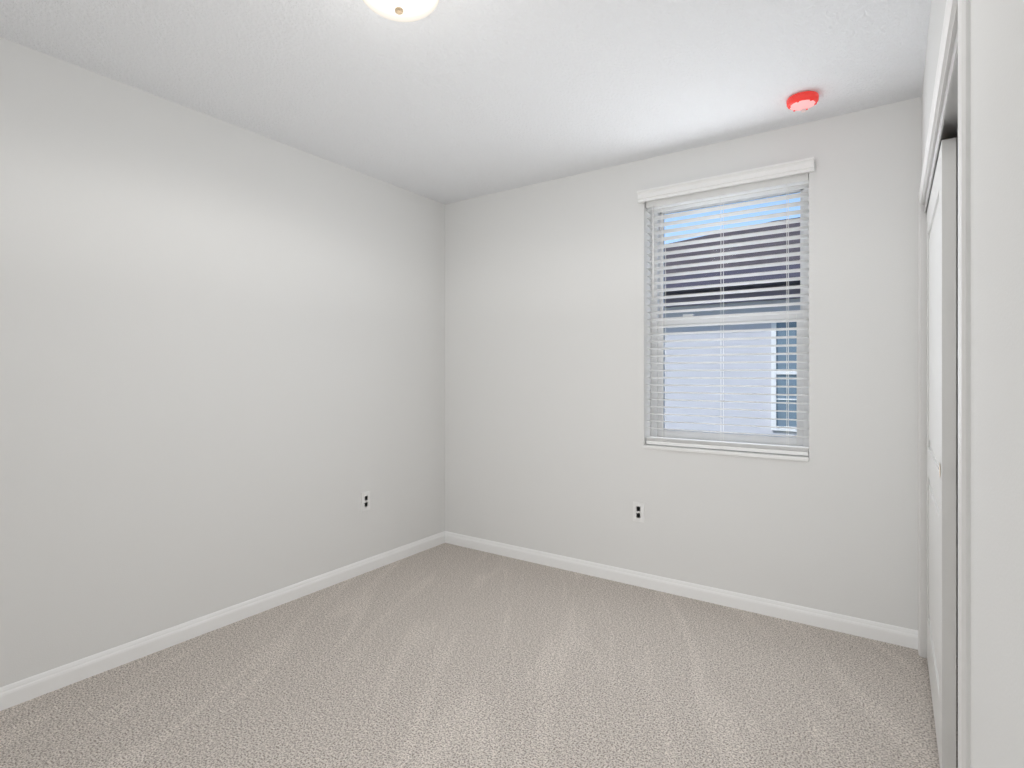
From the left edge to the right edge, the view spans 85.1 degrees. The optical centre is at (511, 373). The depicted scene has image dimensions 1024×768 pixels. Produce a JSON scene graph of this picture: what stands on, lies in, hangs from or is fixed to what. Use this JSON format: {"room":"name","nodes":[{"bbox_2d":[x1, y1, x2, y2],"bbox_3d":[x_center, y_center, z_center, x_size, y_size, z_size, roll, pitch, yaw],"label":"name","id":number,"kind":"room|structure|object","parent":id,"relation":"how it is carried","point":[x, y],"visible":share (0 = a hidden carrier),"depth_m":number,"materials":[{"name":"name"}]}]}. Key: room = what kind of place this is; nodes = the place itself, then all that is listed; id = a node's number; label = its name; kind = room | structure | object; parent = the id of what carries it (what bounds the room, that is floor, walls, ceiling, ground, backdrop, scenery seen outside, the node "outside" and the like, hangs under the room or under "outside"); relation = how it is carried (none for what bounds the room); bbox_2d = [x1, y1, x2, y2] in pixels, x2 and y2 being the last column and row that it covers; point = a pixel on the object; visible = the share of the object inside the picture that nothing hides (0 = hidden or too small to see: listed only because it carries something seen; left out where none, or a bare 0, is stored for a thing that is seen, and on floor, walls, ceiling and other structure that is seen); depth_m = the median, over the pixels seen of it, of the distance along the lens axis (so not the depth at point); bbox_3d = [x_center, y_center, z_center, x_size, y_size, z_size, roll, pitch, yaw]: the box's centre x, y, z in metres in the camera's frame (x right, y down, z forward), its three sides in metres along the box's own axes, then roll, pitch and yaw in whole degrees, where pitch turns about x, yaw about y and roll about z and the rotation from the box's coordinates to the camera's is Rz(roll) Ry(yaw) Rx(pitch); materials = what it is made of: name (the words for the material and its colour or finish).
{"room":"empty bedroom","nodes":[
{"label":"empty bedroom","id":0,"kind":"room"},
{"bbox_2d":[0,37,444,686],"bbox_3d":[-1.547,0.000,2.681,0.100,2.500,3.980,0,0,34],"label":"wall","id":1,"kind":"structure","parent":0,"point":[222,363],"depth_m":2.62,"materials":[{"name":"white paint"}]},
{"bbox_2d":[0,531,443,710],"bbox_3d":[-1.529,1.209,2.607,0.013,0.082,3.680,0,0,34],"label":"baseboard","id":2,"kind":"structure","parent":1,"relation":"attached to","point":[27,689],"depth_m":2.61,"materials":[{"name":"white wood"}]},
{"bbox_2d":[361,491,369,511],"bbox_3d":[-0.918,0.805,3.506,0.008,0.115,0.070,0,0,34],"label":"electrical outlet","id":3,"kind":"object","parent":1,"relation":"attached to","point":[365,501],"visible":1,"depth_m":3.50,"materials":[{"name":"white plastic"}]},
{"bbox_2d":[0,0,930,203],"bbox_3d":[-0.016,-1.275,1.634,3.810,0.050,3.980,0,0,34],"label":"ceiling","id":4,"kind":"structure","parent":0,"point":[447,101],"depth_m":2.30,"materials":[{"name":"white paint"}]},
{"bbox_2d":[363,0,438,21],"bbox_3d":[-0.359,-1.198,1.778,0.260,0.104,0.260,0,0,34],"label":"flush-mount light","id":5,"kind":"object","parent":4,"relation":"attached to","point":[404,10],"visible":1,"depth_m":1.79,"materials":[{"name":"white glass"}]},
{"bbox_2d":[786,91,818,112],"bbox_3d":[1.316,-1.224,2.528,0.132,0.052,0.132,0,0,34],"label":"smoke detector","id":6,"kind":"object","parent":4,"relation":"attached to","point":[803,101],"visible":1,"depth_m":2.50,"materials":[{"name":"red plastic"}]},
{"bbox_2d":[0,543,957,767],"bbox_3d":[-0.016,1.275,1.634,3.810,0.050,3.980,0,0,34],"label":"floor","id":7,"kind":"structure","parent":0,"point":[445,655],"depth_m":2.21,"materials":[{"name":"beige carpet"}]},
{"bbox_2d":[445,97,957,657],"bbox_3d":[1.092,0.000,3.166,3.710,2.500,0.200,0,0,34],"label":"wall","id":8,"kind":"structure","parent":0,"point":[547,365],"depth_m":3.16,"materials":[{"name":"white paint"}]},
{"bbox_2d":[633,501,644,522],"bbox_3d":[0.743,0.816,3.278,0.070,0.115,0.008,0,0,34],"label":"electrical outlet","id":9,"kind":"object","parent":8,"relation":"attached to","point":[638,511],"visible":1,"depth_m":3.27,"materials":[{"name":"white plastic"}]},
{"bbox_2d":[444,531,917,649],"bbox_3d":[0.685,1.209,3.311,2.815,0.082,0.020,0,0,34],"label":"baseboard","id":10,"kind":"structure","parent":8,"relation":"attached to","point":[901,636],"depth_m":3.04,"materials":[{"name":"white wood"}]},
{"bbox_2d":[643,444,808,461],"bbox_3d":[1.155,0.430,3.064,0.858,0.020,0.127,0,0,34],"label":"window sill","id":11,"kind":"structure","parent":8,"relation":"attached to","point":[734,453],"depth_m":2.99,"materials":[{"name":"white wood"}]},
{"bbox_2d":[651,188,808,446],"bbox_3d":[1.213,-0.300,3.150,0.858,1.440,0.080,0,0,34],"label":"window","id":12,"kind":"structure","parent":8,"relation":"in","point":[759,439],"depth_m":3.11,"materials":[{"name":"white plastic"}]},
{"bbox_2d":[637,157,814,455],"bbox_3d":[1.134,-0.321,3.035,0.908,1.473,0.125,0,0,34],"label":"window blinds","id":13,"kind":"object","parent":12,"relation":"attached to","point":[772,179],"visible":0.88,"depth_m":3.03,"materials":[{"name":"white plastic"}]},
{"bbox_2d":[922,0,1023,767],"bbox_3d":[0.862,0.000,0.973,0.115,2.500,3.680,0,0,34],"label":"wall","id":14,"kind":"structure","parent":0,"point":[996,383],"depth_m":0.56,"materials":[{"name":"white paint"}]},
{"bbox_2d":[927,138,955,767],"bbox_3d":[1.568,0.251,2.053,0.036,1.962,0.925,0,0,34],"label":"sliding closet door","id":15,"kind":"structure","parent":14,"relation":"in","point":[941,435],"depth_m":1.68,"materials":[{"name":"white paint"}]},
{"bbox_2d":[925,27,957,212],"bbox_3d":[1.345,-0.722,1.682,0.097,0.035,1.793,0,0,34],"label":"track rail","id":16,"kind":"object","parent":14,"relation":"attached to","point":[948,126],"visible":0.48,"depth_m":1.59,"materials":[{"name":"silver metal"}]},
{"bbox_2d":[918,0,969,767],"bbox_3d":[1.346,0.245,1.681,0.115,2.009,1.833,0,0,34],"label":"door frame","id":17,"kind":"structure","parent":14,"relation":"attached to","point":[924,402],"depth_m":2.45,"materials":[{"name":"white wood"}]},
{"label":"outside","id":18,"kind":"structure","parent":0,"visible":0},
{"bbox_3d":[13.282,1.675,19.859,55.000,0.050,41.120,0,0,34],"label":"ground","id":19,"kind":"structure","parent":18,"visible":0},
{"bbox_2d":[664,217,799,436],"bbox_3d":[7.598,-0.592,8.530,16.500,4.484,9.900,0,0,34],"label":"house","id":20,"kind":"structure","parent":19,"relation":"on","point":[758,414],"depth_m":6.52,"materials":[{"name":"grey paint"}]}
]}

